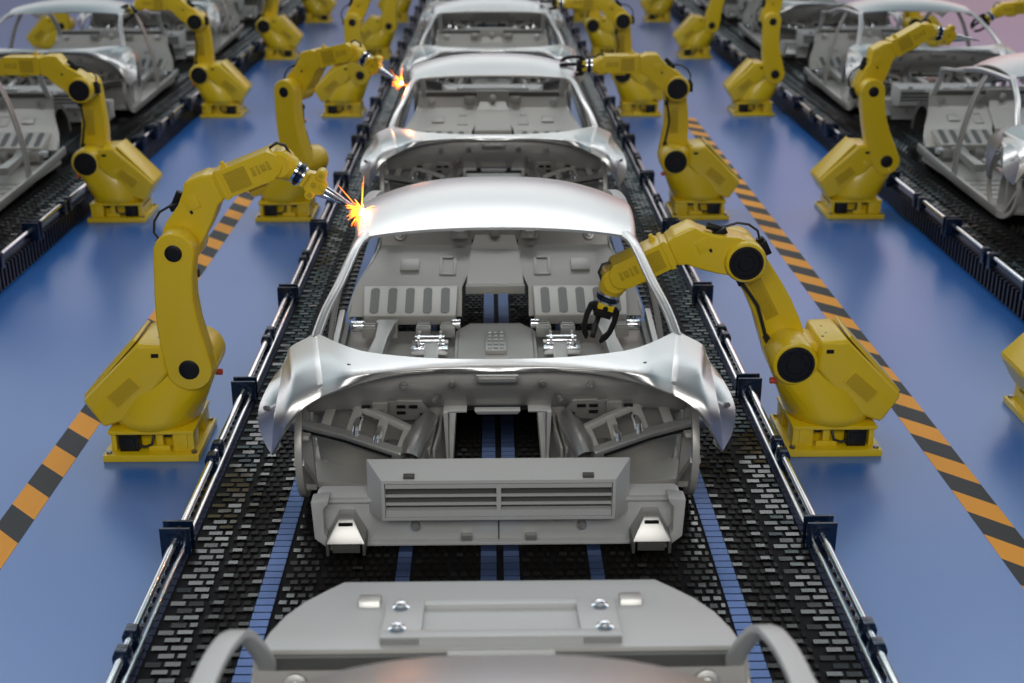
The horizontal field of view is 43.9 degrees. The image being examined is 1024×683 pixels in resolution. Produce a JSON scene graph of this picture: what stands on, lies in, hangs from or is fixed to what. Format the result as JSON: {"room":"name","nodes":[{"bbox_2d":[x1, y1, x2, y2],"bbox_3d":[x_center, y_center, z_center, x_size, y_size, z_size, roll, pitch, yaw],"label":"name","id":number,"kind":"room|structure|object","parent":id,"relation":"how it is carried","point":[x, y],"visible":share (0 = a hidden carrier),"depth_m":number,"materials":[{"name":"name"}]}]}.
{"room":"factory floor","nodes":[
{"label":"factory floor","id":0,"kind":"room"},
{"bbox_2d":[0,0,1023,682],"bbox_3d":[-0.409,-6.329,25.417,80.000,0.100,68.000,0,21,-1],"label":"floor","id":1,"kind":"structure","parent":0,"point":[945,607],"depth_m":8.39,"materials":[{"name":"blue"}]},
{"bbox_2d":[26,13,75,48],"bbox_3d":[-7.140,-5.547,20.785,1.653,1.759,0.500,0,21,-1],"label":"robot","id":2,"kind":"object","parent":1,"relation":"on","point":[43,35],"visible":0.48,"depth_m":20.76,"materials":[{"name":"yellow paint"}]},
{"bbox_2d":[0,51,162,222],"bbox_3d":[-4.085,-1.880,11.578,1.628,1.512,0.500,0,21,-1],"label":"robot","id":3,"kind":"object","parent":1,"relation":"on","point":[122,181],"visible":1,"depth_m":11.53,"materials":[{"name":"yellow paint"}]},
{"bbox_2d":[19,60,33,72],"bbox_3d":[-4.294,-2.432,11.220,0.120,0.108,0.006,0,21,-1],"label":"vent","id":4,"kind":"object","parent":3,"relation":"attached to","point":[25,66],"depth_m":11.22,"materials":[{"name":"yellow metal"}]},
{"bbox_2d":[0,0,306,292],"bbox_3d":[-5.503,-2.498,15.011,2.984,0.206,32.000,0,21,-1],"label":"conveyor","id":5,"kind":"object","parent":1,"relation":"on","point":[44,195],"visible":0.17,"depth_m":13.61,"materials":[{"name":"black metal"}]},
{"bbox_2d":[0,75,70,210],"bbox_3d":[-5.449,-2.018,11.774,2.180,1.209,3.829,0,21,-1],"label":"car","id":6,"kind":"object","parent":5,"relation":"on","point":[31,124],"visible":0.93,"depth_m":12.62,"materials":[{"name":"grey metal"}]},
{"bbox_2d":[0,0,178,121],"bbox_3d":[-5.532,-3.785,16.376,2.180,1.209,3.829,0,21,-1],"label":"car","id":7,"kind":"object","parent":5,"relation":"on","point":[120,56],"visible":0.63,"depth_m":15.84,"materials":[{"name":"grey metal"}]},
{"bbox_2d":[0,5,304,268],"bbox_3d":[-4.041,-2.642,14.982,0.136,0.155,32.000,0,21,-1],"label":"rail","id":8,"kind":"object","parent":5,"relation":"attached to","point":[32,229],"visible":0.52,"depth_m":13.62,"materials":[{"name":"silver metal"}]},
{"bbox_2d":[77,0,243,58],"bbox_3d":[-5.615,-5.551,20.978,2.180,1.209,3.829,0,21,-1],"label":"car","id":9,"kind":"object","parent":5,"relation":"on","point":[223,15],"visible":0.47,"depth_m":19.69,"materials":[{"name":"grey metal"}]},
{"bbox_2d":[167,38,178,44],"bbox_3d":[-5.581,-4.584,19.369,0.998,0.162,0.011,0,21,-1],"label":"grille","id":10,"kind":"object","parent":9,"relation":"attached to","point":[175,41],"depth_m":19.36,"materials":[{"name":"grey metal"}]},
{"bbox_2d":[234,0,283,19],"bbox_3d":[-5.699,-7.318,25.580,2.180,1.209,3.829,0,21,-1],"label":"car","id":11,"kind":"object","parent":5,"relation":"on","point":[247,9],"visible":0.23,"depth_m":24.09,"materials":[{"name":"grey metal"}]},
{"bbox_2d":[0,119,307,568],"bbox_3d":[-2.522,0.599,7.228,0.170,0.002,19.150,0,21,-1],"label":"hazard stripe","id":12,"kind":"object","parent":1,"relation":"on","point":[18,518],"visible":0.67,"depth_m":7.05,"materials":[{"name":"paint"}]},
{"bbox_2d":[114,0,251,117],"bbox_3d":[-4.184,-3.653,16.177,1.621,1.526,0.500,0,21,-1],"label":"robot","id":13,"kind":"object","parent":1,"relation":"on","point":[224,89],"visible":1,"depth_m":16.14,"materials":[{"name":"yellow paint"}]},
{"bbox_2d":[153,0,162,7],"bbox_3d":[-4.413,-4.213,15.815,0.120,0.108,0.006,2,21,-2],"label":"vent","id":14,"kind":"object","parent":13,"relation":"attached to","point":[156,3],"depth_m":15.81,"materials":[{"name":"yellow metal"}]},
{"bbox_2d":[84,141,355,461],"bbox_3d":[-1.585,-0.231,6.974,1.552,1.733,0.500,0,21,-1],"label":"robot","id":15,"kind":"object","parent":1,"relation":"on","point":[152,395],"visible":1,"depth_m":6.88,"materials":[{"name":"yellow paint"}]},
{"bbox_2d":[223,166,251,192],"bbox_3d":[-1.445,-0.854,6.681,0.120,0.108,0.006,-21,20,7],"label":"vent","id":16,"kind":"object","parent":15,"relation":"attached to","point":[236,179],"depth_m":6.68,"materials":[{"name":"yellow metal"}]},
{"bbox_2d":[256,0,303,59],"bbox_3d":[-4.203,-5.404,20.786,1.491,1.492,0.500,0,21,-1],"label":"robot","id":17,"kind":"object","parent":1,"relation":"on","point":[281,36],"visible":1,"depth_m":20.77,"materials":[{"name":"yellow paint"}]},
{"bbox_2d":[301,0,336,22],"bbox_3d":[-4.337,-7.178,25.384,1.594,1.510,0.500,0,21,-1],"label":"robot","id":18,"kind":"object","parent":1,"relation":"on","point":[318,11],"visible":1,"depth_m":25.40,"materials":[{"name":"yellow paint"}]},
{"bbox_2d":[250,39,396,221],"bbox_3d":[-1.698,-1.937,11.535,1.569,1.649,0.572,3,21,7],"label":"robot","id":19,"kind":"object","parent":1,"relation":"on","point":[281,201],"visible":0.84,"depth_m":11.34,"materials":[{"name":"yellow paint"}]},
{"bbox_2d":[321,49,334,63],"bbox_3d":[-1.609,-2.490,11.097,0.120,0.108,0.006,-6,17,26],"label":"vent","id":20,"kind":"object","parent":19,"relation":"attached to","point":[327,55],"depth_m":11.10,"materials":[{"name":"yellow metal"}]},
{"bbox_2d":[315,0,370,117],"bbox_3d":[-1.763,-3.776,16.174,1.538,1.757,0.500,0,21,-1],"label":"robot","id":21,"kind":"object","parent":1,"relation":"on","point":[342,89],"visible":0.79,"depth_m":16.15,"materials":[{"name":"yellow paint"}]},
{"bbox_2d":[361,0,397,59],"bbox_3d":[-1.745,-5.523,20.785,1.741,1.714,0.500,0,21,-1],"label":"robot","id":22,"kind":"object","parent":1,"relation":"on","point":[378,31],"visible":0.85,"depth_m":20.75,"materials":[{"name":"yellow paint"}]},
{"bbox_2d":[377,0,411,22],"bbox_3d":[-1.886,-7.293,25.384,1.626,1.724,0.500,0,21,-1],"label":"robot","id":23,"kind":"object","parent":1,"relation":"on","point":[403,6],"visible":0.48,"depth_m":25.42,"materials":[{"name":"yellow paint"}]},
{"bbox_2d":[115,0,888,682],"bbox_3d":[-0.224,-2.530,15.094,2.984,0.206,32.000,0,21,-1],"label":"conveyor","id":24,"kind":"object","parent":1,"relation":"on","point":[740,552],"visible":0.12,"depth_m":5.81,"materials":[{"name":"black"}]},
{"bbox_2d":[105,0,425,682],"bbox_3d":[-1.685,-2.656,15.019,0.136,0.155,32.000,0,21,-1],"label":"rail","id":25,"kind":"object","parent":24,"relation":"attached to","point":[176,536],"visible":0.94,"depth_m":6.80,"materials":[{"name":"silver metal"}]},
{"bbox_2d":[421,0,561,45],"bbox_3d":[-0.343,-5.583,21.061,2.180,1.209,3.829,0,21,-1],"label":"car","id":26,"kind":"object","parent":24,"relation":"on","point":[476,19],"visible":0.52,"depth_m":19.73,"materials":[{"name":"grey metal"}]},
{"bbox_2d":[400,0,583,111],"bbox_3d":[-0.260,-3.817,16.459,2.180,1.209,3.829,0,21,-1],"label":"car","id":27,"kind":"object","parent":24,"relation":"on","point":[468,40],"visible":0.52,"depth_m":15.83,"materials":[{"name":"grey metal"}]},
{"bbox_2d":[360,53,626,192],"bbox_3d":[-0.176,-2.050,11.857,2.180,1.209,3.829,0,21,-1],"label":"car","id":28,"kind":"object","parent":24,"relation":"on","point":[438,142],"visible":0.72,"depth_m":10.69,"materials":[{"name":"grey metal"}]},
{"bbox_2d":[391,71,405,89],"bbox_3d":[-0.974,-2.282,10.973,0.166,0.220,0.115,0,21,-1],"label":"sparks","id":29,"kind":"object","parent":28,"relation":"attached to","point":[399,82],"visible":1,"depth_m":10.99,"materials":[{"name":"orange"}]},
{"bbox_2d":[258,176,735,555],"bbox_3d":[-0.093,-0.284,7.255,2.180,1.209,3.829,0,21,-1],"label":"car","id":30,"kind":"object","parent":24,"relation":"on","point":[371,413],"visible":0.99,"depth_m":5.96,"materials":[{"name":"silver metal"}]},
{"bbox_2d":[326,532,330,555],"bbox_3d":[-0.824,0.908,5.716,0.014,0.068,0.118,0,21,-1],"label":"bracket","id":31,"kind":"object","parent":30,"relation":"attached to","point":[328,538],"depth_m":5.67,"materials":[{"name":"grey metal"}]},
{"bbox_2d":[332,544,361,552],"bbox_3d":[-0.743,0.904,5.724,0.124,0.058,0.101,0,21,-1],"label":"socket","id":32,"kind":"object","parent":30,"relation":"attached to","point":[336,548],"depth_m":5.68,"materials":[{"name":"grey metal"}]},
{"bbox_2d":[338,180,372,225],"bbox_3d":[-0.830,-0.750,6.814,0.204,0.277,0.132,0,21,-1],"label":"sparks","id":33,"kind":"object","parent":30,"relation":"attached to","point":[356,212],"visible":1,"depth_m":6.83,"materials":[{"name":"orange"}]},
{"bbox_2d":[386,487,610,506],"bbox_3d":[-0.059,0.684,5.646,0.998,0.162,0.011,0,21,-1],"label":"grille","id":34,"kind":"object","parent":30,"relation":"attached to","point":[574,489],"depth_m":5.64,"materials":[{"name":"grey metal"}]},
{"bbox_2d":[629,528,634,553],"bbox_3d":[0.544,0.900,5.737,0.014,0.068,0.118,0,21,-1],"label":"bracket","id":35,"kind":"object","parent":30,"relation":"attached to","point":[631,530],"depth_m":5.71,"materials":[{"name":"grey metal"}]},
{"bbox_2d":[636,542,664,550],"bbox_3d":[0.625,0.896,5.746,0.124,0.058,0.101,0,21,-1],"label":"socket","id":36,"kind":"object","parent":30,"relation":"attached to","point":[641,546],"depth_m":5.70,"materials":[{"name":"grey metal"}]},
{"bbox_2d":[666,529,671,552],"bbox_3d":[0.706,0.899,5.740,0.014,0.068,0.118,0,21,-1],"label":"bracket","id":37,"kind":"object","parent":30,"relation":"attached to","point":[669,531],"depth_m":5.69,"materials":[{"name":"grey metal"}]},
{"bbox_2d":[190,580,816,682],"bbox_3d":[-0.010,1.483,2.653,2.180,1.209,3.829,0,21,-1],"label":"car","id":38,"kind":"object","parent":24,"relation":"on","point":[553,631],"visible":1,"depth_m":3.93,"materials":[{"name":"grey metal"}]},
{"bbox_2d":[561,7,898,682],"bbox_3d":[1.238,-2.674,15.065,0.136,0.155,32.000,0,21,-1],"label":"rail","id":39,"kind":"object","parent":24,"relation":"attached to","point":[819,532],"visible":0.86,"depth_m":6.63,"materials":[{"name":"silver metal"}]},
{"bbox_2d":[573,8,585,21],"bbox_3d":[1.008,-7.212,25.468,1.662,1.512,0.500,0,21,-1],"label":"robot","id":40,"kind":"object","parent":1,"relation":"on","point":[578,15],"visible":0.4,"depth_m":25.51,"materials":[{"name":"yellow paint"}]},
{"bbox_2d":[584,9,614,56],"bbox_3d":[1.091,-5.445,20.866,1.662,1.512,0.500,0,21,-1],"label":"robot","id":41,"kind":"object","parent":1,"relation":"on","point":[600,30],"visible":0.62,"depth_m":20.83,"materials":[{"name":"yellow paint"}]},
{"bbox_2d":[540,0,662,116],"bbox_3d":[1.177,-3.685,16.262,1.657,1.526,0.500,0,21,-1],"label":"robot","id":42,"kind":"object","parent":1,"relation":"on","point":[638,96],"visible":0.76,"depth_m":16.22,"materials":[{"name":"yellow paint"}]},
{"bbox_2d":[583,0,592,6],"bbox_3d":[0.955,-4.245,15.900,0.120,0.108,0.006,2,21,-2],"label":"vent","id":43,"kind":"object","parent":42,"relation":"attached to","point":[586,3],"depth_m":15.90,"materials":[{"name":"yellow metal"}]},
{"bbox_2d":[559,50,738,219],"bbox_3d":[1.257,-1.912,11.662,1.662,1.512,0.500,0,21,-1],"label":"robot","id":44,"kind":"object","parent":1,"relation":"on","point":[698,178],"visible":0.98,"depth_m":11.61,"materials":[{"name":"yellow paint"}]},
{"bbox_2d":[621,59,634,70],"bbox_3d":[1.030,-2.465,11.304,0.120,0.108,0.006,0,21,-1],"label":"vent","id":45,"kind":"object","parent":44,"relation":"attached to","point":[626,64],"depth_m":11.31,"materials":[{"name":"yellow metal"}]},
{"bbox_2d":[639,0,674,21],"bbox_3d":[3.398,-7.343,25.461,1.614,1.761,0.500,0,21,-1],"label":"robot","id":46,"kind":"object","parent":1,"relation":"on","point":[655,10],"visible":1,"depth_m":25.50,"materials":[{"name":"yellow paint"}]},
{"bbox_2d":[672,0,724,58],"bbox_3d":[3.555,-5.584,20.857,1.764,1.778,0.500,0,21,-1],"label":"robot","id":47,"kind":"object","parent":1,"relation":"on","point":[693,36],"visible":1,"depth_m":20.85,"materials":[{"name":"yellow paint"}]},
{"bbox_2d":[582,219,899,456],"bbox_3d":[1.271,-0.052,7.095,1.772,1.312,0.500,0,21,-1],"label":"robot","id":48,"kind":"object","parent":1,"relation":"on","point":[831,389],"visible":1,"depth_m":7.01,"materials":[{"name":"yellow paint"}]},
{"bbox_2d":[646,250,666,272],"bbox_3d":[0.754,-0.420,6.802,0.120,0.108,0.006,-25,19,8],"label":"vent","id":49,"kind":"object","parent":48,"relation":"attached to","point":[657,259],"depth_m":6.80,"materials":[{"name":"yellow metal"}]},
{"bbox_2d":[723,0,784,116],"bbox_3d":[3.467,-3.859,16.236,1.419,1.869,0.500,0,21,-1],"label":"robot","id":50,"kind":"object","parent":1,"relation":"on","point":[750,88],"visible":1,"depth_m":16.22,"materials":[{"name":"yellow paint"}]},
{"bbox_2d":[669,0,1023,320],"bbox_3d":[5.056,-2.562,15.178,2.984,0.206,32.000,0,21,-1],"label":"conveyor","id":51,"kind":"object","parent":1,"relation":"on","point":[1005,237],"visible":0.22,"depth_m":12.10,"materials":[{"name":"black metal"}]},
{"bbox_2d":[697,0,746,18],"bbox_3d":[4.860,-7.382,25.746,2.180,1.209,3.829,0,21,-1],"label":"car","id":52,"kind":"object","parent":51,"relation":"on","point":[733,9],"visible":0.27,"depth_m":24.23,"materials":[{"name":"grey metal"}]},
{"bbox_2d":[738,0,901,57],"bbox_3d":[4.943,-5.615,21.144,2.180,1.209,3.829,0,21,-1],"label":"car","id":53,"kind":"object","parent":51,"relation":"on","point":[799,18],"visible":0.56,"depth_m":19.80,"materials":[{"name":"grey metal"}]},
{"bbox_2d":[803,36,814,42],"bbox_3d":[4.977,-4.648,19.535,0.998,0.162,0.011,0,21,-1],"label":"grille","id":54,"kind":"object","parent":53,"relation":"attached to","point":[806,39],"depth_m":19.51,"materials":[{"name":"grey metal"}]},
{"bbox_2d":[674,1,1023,300],"bbox_3d":[3.594,-2.688,15.103,0.136,0.155,32.000,0,21,-1],"label":"rail","id":55,"kind":"object","parent":51,"relation":"attached to","point":[951,225],"visible":0.63,"depth_m":11.61,"materials":[{"name":"silver metal"}]},
{"bbox_2d":[804,0,1023,119],"bbox_3d":[5.026,-3.849,16.542,2.180,1.209,3.829,0,21,-1],"label":"car","id":56,"kind":"object","parent":51,"relation":"on","point":[832,51],"visible":0.66,"depth_m":15.54,"materials":[{"name":"grey metal"}]},
{"bbox_2d":[900,92,928,100],"bbox_3d":[5.061,-2.881,14.934,0.998,0.162,0.011,0,21,-1],"label":"grille","id":57,"kind":"object","parent":56,"relation":"attached to","point":[904,96],"depth_m":14.91,"materials":[{"name":"grey metal"}]},
{"bbox_2d":[911,52,1023,218],"bbox_3d":[5.110,-2.082,11.941,2.180,1.209,3.829,0,21,-1],"label":"car","id":58,"kind":"object","parent":51,"relation":"on","point":[959,120],"visible":1,"depth_m":12.19,"materials":[{"name":"grey metal"}]},
{"bbox_2d":[688,118,1023,588],"bbox_3d":[2.412,0.569,7.306,0.178,0.002,19.150,0,21,-1],"label":"hazard stripe","id":59,"kind":"object","parent":1,"relation":"on","point":[998,530],"visible":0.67,"depth_m":7.51,"materials":[{"name":"paint"}]},
{"bbox_2d":[810,18,979,218],"bbox_3d":[3.520,-2.050,11.650,1.400,1.778,0.500,0,21,-1],"label":"robot","id":60,"kind":"object","parent":1,"relation":"on","point":[849,179],"visible":1,"depth_m":11.58,"materials":[{"name":"yellow paint"}]},
{"bbox_2d":[897,35,913,51],"bbox_3d":[3.523,-2.668,11.356,0.120,0.108,0.006,-29,19,10],"label":"vent","id":61,"kind":"object","parent":60,"relation":"attached to","point":[905,43],"depth_m":11.35,"materials":[{"name":"yellow metal"}]},
{"bbox_2d":[901,11,943,46],"bbox_3d":[6.390,-5.477,20.950,1.662,1.512,0.500,0,21,-1],"label":"robot","id":62,"kind":"object","parent":1,"relation":"on","point":[908,18],"visible":0.25,"depth_m":20.93,"materials":[{"name":"yellow paint"}]},
{"bbox_2d":[970,0,1023,83],"bbox_3d":[6.582,-3.685,16.360,1.485,1.455,0.500,0,21,-1],"label":"robot","id":63,"kind":"object","parent":1,"relation":"on","point":[1014,7],"visible":0.87,"depth_m":16.05,"materials":[{"name":"yellow paint"}]},
{"bbox_2d":[1014,3,1023,12],"bbox_3d":[6.396,-4.206,16.014,0.120,0.108,0.006,-6,21,1],"label":"vent","id":64,"kind":"object","parent":63,"relation":"attached to","point":[1018,7],"depth_m":16.01,"materials":[{"name":"yellow metal"}]},
{"bbox_2d":[1001,332,1023,423],"bbox_3d":[3.747,-0.366,7.287,1.614,1.761,0.500,0,21,-1],"label":"robot","id":65,"kind":"object","parent":1,"relation":"on","point":[1012,356],"visible":1,"depth_m":7.55,"materials":[{"name":"yellow paint"}]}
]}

